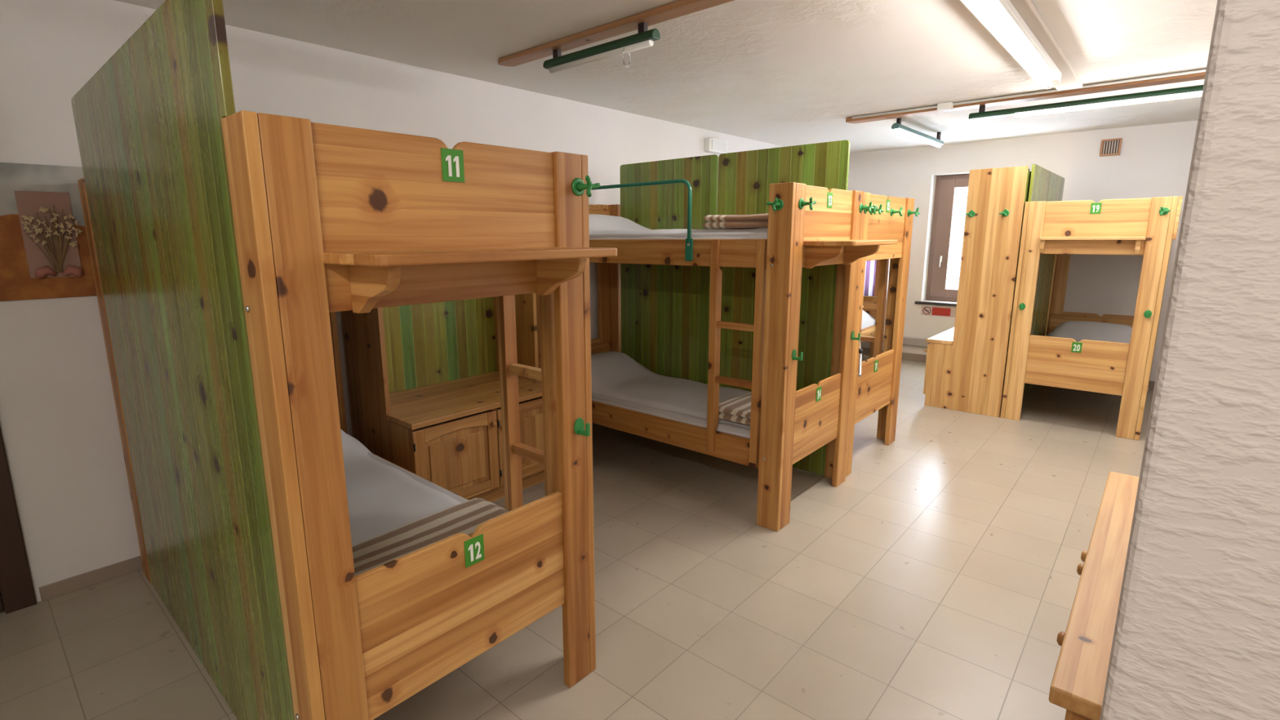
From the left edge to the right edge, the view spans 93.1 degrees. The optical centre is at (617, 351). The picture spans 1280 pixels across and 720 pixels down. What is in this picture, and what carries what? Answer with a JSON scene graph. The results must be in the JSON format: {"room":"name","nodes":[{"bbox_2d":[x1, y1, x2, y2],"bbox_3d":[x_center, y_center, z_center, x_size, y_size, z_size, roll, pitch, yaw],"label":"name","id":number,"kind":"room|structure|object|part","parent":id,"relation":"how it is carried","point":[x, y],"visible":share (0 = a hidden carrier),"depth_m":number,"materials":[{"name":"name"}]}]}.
{"room":"hostel dormitory","nodes":[
{"label":"hostel dormitory","id":0,"kind":"room"},
{"bbox_2d":[0,0,783,602],"bbox_3d":[-0.571,-0.590,4.524,0.150,2.490,9.850,9,14,41],"label":"wall","id":1,"kind":"structure","parent":0,"point":[59,423],"depth_m":2.65,"materials":[{"name":"white paint"}]},
{"bbox_2d":[0,426,36,613],"bbox_3d":[-2.794,0.126,2.035,0.119,2.050,0.950,9,14,41],"label":"door","id":2,"kind":"structure","parent":1,"relation":"in","point":[17,593],"depth_m":2.48,"materials":[{"name":"brown wood"}]},
{"bbox_2d":[0,162,97,301],"bbox_3d":[-2.288,-0.483,2.451,0.055,0.530,0.470,9,14,41],"label":"picture","id":3,"kind":"object","parent":1,"relation":"attached to","point":[45,253],"visible":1,"depth_m":2.44,"materials":[{"name":"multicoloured paper"}]},
{"bbox_2d":[39,555,142,601],"bbox_3d":[0.104,0.481,5.358,0.011,0.064,7.640,9,14,41],"label":"baseboard","id":4,"kind":"structure","parent":1,"relation":"attached to","point":[75,583],"depth_m":2.69,"materials":[{"name":"tile"}]},
{"bbox_2d":[704,137,727,154],"bbox_3d":[0.945,-1.972,5.815,0.066,0.124,0.310,9,14,41],"label":"junction box","id":5,"kind":"object","parent":1,"relation":"attached to","point":[713,145],"visible":0.88,"depth_m":5.76,"materials":[{"name":"white paint"}]},
{"bbox_2d":[0,355,1153,719],"bbox_3d":[1.312,0.967,3.204,5.160,0.100,10.100,9,14,41],"label":"floor","id":6,"kind":"structure","parent":0,"point":[939,580],"depth_m":2.55,"materials":[{"name":"tile"}]},
{"bbox_2d":[71,0,617,719],"bbox_3d":[-1.046,0.087,2.199,2.250,2.040,0.943,9,14,41],"label":"bunk bed","id":7,"kind":"object","parent":6,"relation":"on","point":[226,246],"visible":0.94,"depth_m":1.57,"materials":[{"name":"brown wood"}]},
{"bbox_3d":[-2.136,0.166,2.597,0.125,1.750,0.028,9,14,41],"label":"bed post","id":8,"kind":"part","parent":7,"relation":"part of","materials":[{"name":"brown wood"}]},
{"bbox_3d":[-1.425,0.137,1.934,1.752,2.034,0.020,9,14,41],"label":"panel","id":9,"kind":"part","parent":7,"relation":"part of","materials":[{"name":"green wood"}]},
{"bbox_3d":[-0.744,0.392,1.362,0.125,1.750,0.028,9,14,41],"label":"bed post","id":10,"kind":"part","parent":7,"relation":"part of","materials":[{"name":"brown wood"}]},
{"bbox_3d":[-1.532,0.036,3.255,0.125,1.750,0.028,9,14,41],"label":"bed post","id":11,"kind":"part","parent":7,"relation":"part of","materials":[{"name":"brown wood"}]},
{"bbox_2d":[340,428,467,545],"bbox_3d":[-1.134,0.570,2.376,1.878,0.287,0.807,9,14,41],"label":"mattress","id":12,"kind":"object","parent":7,"relation":"on","point":[383,496],"visible":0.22,"depth_m":2.43,"materials":[{"name":"fabric"}]},
{"bbox_2d":[351,497,509,576],"bbox_3d":[-0.602,0.631,1.850,0.368,0.092,0.700,9,14,41],"label":"folded blanket","id":13,"kind":"object","parent":12,"relation":"on","point":[465,517],"visible":0.32,"depth_m":1.93,"materials":[{"name":"brown fabric"}]},
{"bbox_3d":[-0.851,0.647,2.711,1.900,0.148,0.025,9,14,41],"label":"rail","id":14,"kind":"part","parent":7,"relation":"part of","materials":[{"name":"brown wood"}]},
{"bbox_3d":[-0.410,-0.463,1.506,0.002,0.078,0.062,9,14,41],"label":"number plate","id":15,"kind":"part","parent":7,"relation":"part of","materials":[{"name":"green plastic"}]},
{"bbox_2d":[321,247,617,266],"bbox_3d":[-0.316,-0.233,1.454,0.263,0.023,0.671,9,14,41],"label":"shelf","id":16,"kind":"object","parent":7,"relation":"attached to","point":[331,256],"depth_m":1.32,"materials":[{"name":"brown wood"}]},
{"bbox_3d":[-0.403,0.558,1.701,0.002,0.078,0.062,9,14,41],"label":"number plate","id":17,"kind":"part","parent":7,"relation":"part of","materials":[{"name":"green plastic"}]},
{"bbox_3d":[-0.139,0.262,2.020,0.125,1.750,0.028,9,14,41],"label":"bed post","id":18,"kind":"part","parent":7,"relation":"part of","materials":[{"name":"brown wood"}]},
{"bbox_2d":[341,293,544,502],"bbox_3d":[-0.923,-0.114,3.538,0.709,1.930,1.051,9,14,41],"label":"cabinet","id":19,"kind":"object","parent":6,"relation":"on","point":[411,367],"visible":0.44,"depth_m":3.47,"materials":[{"name":"brown wood"}]},
{"bbox_3d":[-0.858,0.588,3.261,0.019,0.455,0.514,9,14,41],"label":"door","id":20,"kind":"part","parent":19,"relation":"part of","materials":[{"name":"brown wood"}]},
{"bbox_3d":[-0.858,0.584,3.260,0.016,0.347,0.398,9,14,41],"label":"door panel","id":21,"kind":"part","parent":19,"relation":"part of","materials":[{"name":"brown wood"}]},
{"bbox_2d":[386,371,542,430],"bbox_3d":[-0.918,0.260,3.608,0.670,0.030,1.051,9,14,41],"label":"countertop","id":22,"kind":"structure","parent":19,"relation":"on","point":[412,409],"depth_m":3.47,"materials":[{"name":"brown wood"}]},
{"bbox_3d":[-0.693,0.402,3.376,0.029,0.030,0.030,9,14,41],"label":"knob","id":23,"kind":"part","parent":19,"relation":"part of","materials":[{"name":"brown wood"}]},
{"bbox_3d":[-0.710,0.589,3.482,0.046,0.567,0.991,9,14,41],"label":"cabinet frame","id":24,"kind":"part","parent":19,"relation":"part of","materials":[{"name":"brown wood"}]},
{"bbox_3d":[-0.510,0.513,3.639,0.019,0.455,0.514,9,14,41],"label":"door","id":25,"kind":"part","parent":19,"relation":"part of","materials":[{"name":"brown wood"}]},
{"bbox_3d":[-0.510,0.509,3.639,0.016,0.347,0.398,9,14,41],"label":"door panel","id":26,"kind":"part","parent":19,"relation":"part of","materials":[{"name":"brown wood"}]},
{"bbox_2d":[535,140,897,531],"bbox_3d":[0.446,-0.234,3.822,2.250,2.040,0.956,9,14,41],"label":"bunk bed","id":27,"kind":"object","parent":6,"relation":"on","point":[773,318],"visible":0.73,"depth_m":3.62,"materials":[{"name":"brown wood"}]},
{"bbox_3d":[-0.610,-0.162,4.258,0.125,1.750,0.028,9,14,41],"label":"bed post","id":28,"kind":"part","parent":27,"relation":"part of","materials":[{"name":"brown wood"}]},
{"bbox_3d":[-0.036,-0.285,4.883,0.125,1.750,0.028,9,14,41],"label":"bed post","id":29,"kind":"part","parent":27,"relation":"part of","materials":[{"name":"brown wood"}]},
{"bbox_3d":[0.058,-0.758,3.535,0.923,0.432,0.021,9,14,41],"label":"safety rail","id":30,"kind":"part","parent":27,"relation":"part of","materials":[{"name":"green metal"}]},
{"bbox_3d":[0.351,-0.368,4.513,0.870,2.034,0.020,9,14,41],"label":"panel","id":31,"kind":"part","parent":27,"relation":"part of","materials":[{"name":"green wood"}]},
{"bbox_2d":[591,351,759,440],"bbox_3d":[0.377,0.245,4.020,1.878,0.287,0.761,9,14,41],"label":"mattress","id":32,"kind":"object","parent":27,"relation":"on","point":[617,379],"visible":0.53,"depth_m":3.99,"materials":[{"name":"fabric"}]},
{"bbox_2d":[718,391,751,425],"bbox_3d":[0.868,0.309,3.524,0.368,0.074,0.660,9,14,41],"label":"folded blanket","id":33,"kind":"object","parent":32,"relation":"on","point":[738,409],"visible":0.24,"depth_m":3.35,"materials":[{"name":"brown fabric"}]},
{"bbox_3d":[0.109,0.441,3.756,1.900,0.148,0.025,9,14,41],"label":"rail","id":34,"kind":"part","parent":27,"relation":"part of","materials":[{"name":"brown wood"}]},
{"bbox_2d":[588,213,768,239],"bbox_3d":[0.370,-0.762,3.828,1.878,0.247,0.761,9,14,41],"label":"mattress","id":35,"kind":"object","parent":27,"relation":"on","point":[601,226],"visible":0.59,"depth_m":3.55,"materials":[{"name":"fabric"}]},
{"bbox_2d":[702,213,768,228],"bbox_3d":[0.843,-0.726,3.383,0.468,0.074,0.660,9,14,41],"label":"folded blanket","id":36,"kind":"object","parent":35,"relation":"on","point":[757,220],"visible":0.39,"depth_m":3.17,"materials":[{"name":"brown fabric"}]},
{"bbox_3d":[0.102,-0.588,3.559,1.900,0.143,0.025,9,14,41],"label":"rail","id":37,"kind":"part","parent":27,"relation":"part of","materials":[{"name":"brown wood"}]},
{"bbox_3d":[0.783,0.064,3.023,0.125,1.750,0.028,9,14,41],"label":"bed post","id":38,"kind":"part","parent":27,"relation":"part of","materials":[{"name":"brown wood"}]},
{"bbox_3d":[1.006,-0.262,3.933,0.872,2.034,0.020,9,14,41],"label":"panel","id":39,"kind":"part","parent":27,"relation":"part of","materials":[{"name":"green wood"}]},
{"bbox_3d":[1.109,0.233,3.346,0.002,0.078,0.062,9,14,41],"label":"number plate","id":40,"kind":"part","parent":27,"relation":"part of","materials":[{"name":"green plastic"}]},
{"bbox_3d":[1.101,-0.788,3.151,0.002,0.078,0.062,9,14,41],"label":"number plate","id":41,"kind":"part","parent":27,"relation":"part of","materials":[{"name":"green plastic"}]},
{"bbox_3d":[1.357,-0.059,3.648,0.125,1.750,0.028,9,14,41],"label":"bed post","id":42,"kind":"part","parent":27,"relation":"part of","materials":[{"name":"brown wood"}]},
{"bbox_2d":[803,240,897,245],"bbox_3d":[1.198,-0.558,3.102,0.263,0.023,0.617,9,14,41],"label":"shelf","id":43,"kind":"object","parent":27,"relation":"attached to","point":[806,242],"depth_m":2.92,"materials":[{"name":"brown wood"}]},
{"bbox_2d":[857,339,867,377],"bbox_3d":[1.428,0.027,3.557,0.042,0.192,0.255,6,12,29],"label":"clothes hanger","id":44,"kind":"object","parent":27,"relation":"hanging from","point":[860,350],"visible":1,"depth_m":3.53,"materials":[{"name":"white plastic"}]},
{"bbox_3d":[1.402,0.070,3.510,0.020,0.127,0.137,4,12,20],"label":"hanger arm","id":45,"kind":"part","parent":44,"relation":"part of"},
{"bbox_3d":[1.462,0.026,3.611,0.017,0.091,0.132,8,14,37],"label":"hanger arm","id":46,"kind":"part","parent":44,"relation":"part of","materials":[{"name":"metal"}]},
{"bbox_2d":[619,191,919,476],"bbox_3d":[1.010,-0.273,4.623,2.064,1.807,0.980,9,14,41],"label":"bunk bed","id":47,"kind":"object","parent":6,"relation":"on","point":[877,388],"visible":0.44,"depth_m":4.14,"materials":[{"name":"brown wood"}]},
{"bbox_3d":[-0.024,-0.293,4.924,0.125,1.750,0.028,9,14,41],"label":"bed post","id":48,"kind":"part","parent":47,"relation":"part of","materials":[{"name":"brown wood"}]},
{"bbox_3d":[1.721,0.096,4.042,0.002,0.078,0.062,9,14,41],"label":"number plate","id":49,"kind":"part","parent":47,"relation":"part of","materials":[{"name":"green plastic"}]},
{"bbox_3d":[1.714,-0.925,3.847,0.002,0.078,0.062,9,14,41],"label":"number plate","id":50,"kind":"part","parent":47,"relation":"part of","materials":[{"name":"green plastic"}]},
{"bbox_3d":[1.998,-0.203,4.374,0.125,1.750,0.028,9,14,41],"label":"bed post","id":51,"kind":"part","parent":47,"relation":"part of","materials":[{"name":"brown wood"}]},
{"bbox_2d":[860,259,888,358],"bbox_3d":[2.214,-0.671,6.814,0.912,1.750,2.000,9,14,41],"label":"bunk bed","id":52,"kind":"object","parent":6,"relation":"on","point":[869,307],"visible":0.04,"depth_m":7.31,"materials":[{"name":"brown wood"}]},
{"bbox_3d":[2.520,-0.128,6.640,0.025,0.148,1.900,9,14,41],"label":"rail","id":53,"kind":"part","parent":52,"relation":"part of","materials":[{"name":"brown wood"}]},
{"bbox_2d":[861,310,875,328],"bbox_3d":[2.216,-0.315,6.881,0.776,0.287,1.878,9,14,41],"label":"mattress","id":54,"kind":"object","parent":52,"relation":"on","point":[868,320],"visible":0.06,"depth_m":7.14,"materials":[{"name":"fabric"}]},
{"bbox_3d":[3.166,-0.753,7.210,0.028,1.750,0.125,9,14,41],"label":"bed post","id":55,"kind":"part","parent":52,"relation":"part of","materials":[{"name":"brown wood"}]},
{"bbox_2d":[923,165,1031,417],"bbox_3d":[3.276,-0.554,5.442,0.629,2.020,1.138,9,14,41],"label":"tall cabinet","id":56,"kind":"object","parent":6,"relation":"on","point":[966,362],"visible":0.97,"depth_m":5.01,"materials":[{"name":"brown wood"}]},
{"bbox_3d":[2.918,0.117,5.580,0.019,0.455,0.526,9,14,41],"label":"door","id":57,"kind":"part","parent":56,"relation":"part of","materials":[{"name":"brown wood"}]},
{"bbox_2d":[925,327,954,344],"bbox_3d":[3.297,-0.141,5.546,0.590,0.030,1.076,9,14,41],"label":"countertop","id":58,"kind":"structure","parent":56,"relation":"on","point":[946,337],"depth_m":5.37,"materials":[{"name":"brown wood"}]},
{"bbox_2d":[1000,164,1182,440],"bbox_3d":[4.154,-0.536,5.261,0.913,2.040,2.088,9,14,41],"label":"bunk bed","id":59,"kind":"object","parent":6,"relation":"on","point":[1054,228],"visible":1,"depth_m":4.61,"materials":[{"name":"brown wood"}]},
{"bbox_3d":[3.232,-0.317,4.925,0.028,1.750,0.125,9,14,41],"label":"bed post","id":60,"kind":"part","parent":59,"relation":"part of","materials":[{"name":"brown wood"}]},
{"bbox_3d":[3.841,-0.594,5.564,0.020,2.034,1.752,9,14,41],"label":"panel","id":61,"kind":"part","parent":59,"relation":"part of","materials":[{"name":"green wood"}]},
{"bbox_3d":[4.488,-0.587,6.291,0.028,1.750,0.125,9,14,41],"label":"bed post","id":62,"kind":"part","parent":59,"relation":"part of","materials":[{"name":"brown wood"}]},
{"bbox_3d":[3.519,-0.033,4.649,0.062,0.078,0.002,9,14,41],"label":"number plate","id":63,"kind":"part","parent":59,"relation":"part of","materials":[{"name":"green plastic"}]},
{"bbox_2d":[1045,320,1132,343],"bbox_3d":[4.180,-0.045,5.393,0.761,0.287,1.878,9,14,41],"label":"mattress","id":64,"kind":"object","parent":59,"relation":"on","point":[1078,331],"visible":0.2,"depth_m":5.79,"materials":[{"name":"fabric"}]},
{"bbox_2d":[1039,236,1146,239],"bbox_3d":[3.477,-0.835,4.461,0.617,0.023,0.100,9,14,41],"label":"shelf","id":65,"kind":"object","parent":59,"relation":"attached to","point":[1040,237],"depth_m":4.41,"materials":[{"name":"brown wood"}]},
{"bbox_3d":[3.511,-1.054,4.454,0.062,0.078,0.002,9,14,41],"label":"number plate","id":66,"kind":"part","parent":59,"relation":"part of","materials":[{"name":"green plastic"}]},
{"bbox_3d":[3.869,-0.214,4.360,0.028,1.750,0.125,9,14,41],"label":"bed post","id":67,"kind":"part","parent":59,"relation":"part of","materials":[{"name":"brown wood"}]},
{"bbox_3d":[5.124,-0.484,5.727,0.028,1.750,0.125,9,14,41],"label":"bed post","id":68,"kind":"part","parent":59,"relation":"part of","materials":[{"name":"brown wood"}]},
{"bbox_2d":[1048,471,1139,719],"bbox_3d":[1.550,0.892,1.722,0.437,0.600,1.536,9,14,41],"label":"dresser","id":69,"kind":"object","parent":6,"relation":"on","point":[1077,686],"visible":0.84,"depth_m":1.48,"materials":[{"name":"brown wood"}]},
{"bbox_3d":[1.096,0.704,1.473,0.047,0.034,0.034,9,14,41],"label":"knob","id":70,"kind":"part","parent":69,"relation":"part of","materials":[{"name":"brown wood"}]},
{"bbox_3d":[1.376,0.644,1.778,0.047,0.034,0.034,9,14,41],"label":"knob","id":71,"kind":"part","parent":69,"relation":"part of","materials":[{"name":"brown wood"}]},
{"bbox_3d":[1.443,0.629,1.850,0.047,0.034,0.034,9,14,41],"label":"knob","id":72,"kind":"part","parent":69,"relation":"part of","materials":[{"name":"brown wood"}]},
{"bbox_2d":[114,0,1217,153],"bbox_3d":[1.294,-1.577,2.718,5.160,0.100,10.100,9,14,41],"label":"ceiling","id":73,"kind":"structure","parent":0,"point":[782,73],"depth_m":3.34,"materials":[{"name":"paint"}]},
{"bbox_2d":[497,0,734,66],"bbox_3d":[0.944,-1.377,2.026,4.300,0.028,0.105,9,14,41],"label":"ceiling beam","id":74,"kind":"structure","parent":73,"relation":"attached to","point":[679,8],"depth_m":2.86,"materials":[{"name":"brown wood"}]},
{"bbox_2d":[542,22,660,73],"bbox_3d":[-0.101,-1.450,2.975,0.740,0.170,0.060,9,14,41],"label":"ceiling lamp","id":75,"kind":"object","parent":74,"relation":"attached to","point":[645,37],"visible":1,"depth_m":2.91,"materials":[{"name":"green metal"}]},
{"bbox_2d":[891,117,943,147],"bbox_3d":[2.761,-2.004,5.540,0.064,0.142,1.340,9,14,41],"label":"ceiling lamp","id":76,"kind":"object","parent":73,"relation":"attached to","point":[897,126],"visible":0.94,"depth_m":5.42,"materials":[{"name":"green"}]},
{"bbox_2d":[937,102,953,111],"bbox_3d":[2.500,-1.874,4.632,0.100,0.049,0.070,9,14,41],"label":"junction box","id":77,"kind":"object","parent":73,"relation":"attached to","point":[947,105],"visible":1,"depth_m":4.61,"materials":[{"name":"white paint"}]},
{"bbox_2d":[845,68,1205,123],"bbox_3d":[3.027,-1.821,4.302,2.810,0.038,0.140,9,14,41],"label":"trim","id":78,"kind":"structure","parent":73,"relation":"attached to","point":[1199,76],"depth_m":4.27,"materials":[{"name":"brown wood"}]},
{"bbox_2d":[968,84,1203,119],"bbox_3d":[3.373,-1.692,4.010,1.860,0.111,0.060,9,14,41],"label":"ceiling lamp","id":79,"kind":"object","parent":78,"relation":"attached to","point":[1193,91],"visible":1,"depth_m":4.10,"materials":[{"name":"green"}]},
{"bbox_2d":[852,68,1206,119],"bbox_3d":[2.993,-1.810,4.219,2.730,0.018,0.018,9,14,41],"label":"cable conduit","id":80,"kind":"object","parent":73,"relation":"attached to","point":[1200,70],"visible":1,"depth_m":4.24,"materials":[{"name":"white paint"}]},
{"bbox_2d":[1009,0,1083,90],"bbox_3d":[1.727,-1.502,2.651,0.140,0.028,3.960,9,14,41],"label":"trim","id":81,"kind":"structure","parent":73,"relation":"attached to","point":[1026,9],"depth_m":3.12,"materials":[{"name":"paint"}]},
{"bbox_2d":[960,0,1062,88],"bbox_3d":[1.917,-1.496,2.916,0.106,0.085,2.200,9,14,41],"label":"ceiling lamp","id":82,"kind":"object","parent":81,"relation":"attached to","point":[1001,18],"visible":1,"depth_m":2.82,"materials":[{"name":"white"}]},
{"bbox_2d":[847,120,1197,381],"bbox_3d":[4.252,-1.044,6.720,4.010,2.490,0.340,9,14,41],"label":"wall","id":83,"kind":"structure","parent":0,"point":[1153,161],"depth_m":6.11,"materials":[{"name":"white paint"}]},
{"bbox_2d":[863,258,889,304],"bbox_3d":[3.038,-1.206,7.501,0.880,1.192,0.096,9,14,41],"label":"curtain","id":84,"kind":"object","parent":83,"relation":"attached to","point":[870,265],"visible":0.08,"depth_m":7.46,"materials":[{"name":"fabric"}]},
{"bbox_2d":[883,334,928,346],"bbox_3d":[3.339,-0.155,7.470,1.840,0.095,0.044,9,14,41],"label":"trim","id":85,"kind":"structure","parent":83,"relation":"attached to","point":[906,340],"depth_m":7.25,"materials":[{"name":"beige wood"}]},
{"bbox_2d":[915,301,956,306],"bbox_3d":[3.973,-0.537,6.936,1.025,0.031,0.205,9,14,41],"label":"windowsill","id":86,"kind":"structure","parent":83,"relation":"attached to","point":[916,302],"depth_m":7.05,"materials":[{"name":"stone"}]},
{"bbox_2d":[920,305,955,317],"bbox_3d":[3.739,-0.469,7.064,0.386,0.112,0.009,9,14,41],"label":"wall sign","id":87,"kind":"object","parent":83,"relation":"attached to","point":[925,310],"visible":0.91,"depth_m":7.07,"materials":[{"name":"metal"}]},
{"bbox_2d":[925,169,1029,302],"bbox_3d":[4.052,-1.277,6.866,0.935,1.445,0.129,9,14,41],"label":"window","id":88,"kind":"structure","parent":83,"relation":"in","point":[951,190],"depth_m":7.05,"materials":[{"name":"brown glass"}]},
{"bbox_3d":[3.777,-1.057,7.099,0.024,0.130,0.038,9,14,41],"label":"handle","id":89,"kind":"part","parent":88,"relation":"part of","materials":[{"name":"white paint"}]},
{"bbox_3d":[4.056,-1.278,6.871,0.845,1.355,0.065,9,14,41],"label":"sash","id":90,"kind":"part","parent":88,"relation":"part of","materials":[{"name":"brown wood"}]},
{"bbox_3d":[4.062,-1.279,6.877,0.523,1.163,0.006,9,14,41],"label":"pane","id":91,"kind":"part","parent":88,"relation":"part of","materials":[{"name":"clear glass"}]},
{"bbox_2d":[861,347,1155,390],"bbox_3d":[4.147,0.161,6.813,3.998,0.090,0.012,9,14,41],"label":"baseboard","id":92,"kind":"structure","parent":83,"relation":"attached to","point":[905,356],"depth_m":7.32,"materials":[{"name":"tile"}]},
{"bbox_2d":[1099,137,1122,156],"bbox_3d":[4.745,-1.968,5.836,0.154,0.154,0.022,9,14,41],"label":"air vent","id":93,"kind":"object","parent":83,"relation":"in","point":[1111,147],"visible":1,"depth_m":5.83,"materials":[{"name":"brown wood"}]},
{"bbox_2d":[1099,0,1279,719],"bbox_3d":[1.171,0.201,0.321,1.356,2.490,0.230,9,14,41],"label":"wall","id":94,"kind":"structure","parent":0,"point":[1197,633],"depth_m":0.64,"materials":[{"name":"paint"}]}
]}

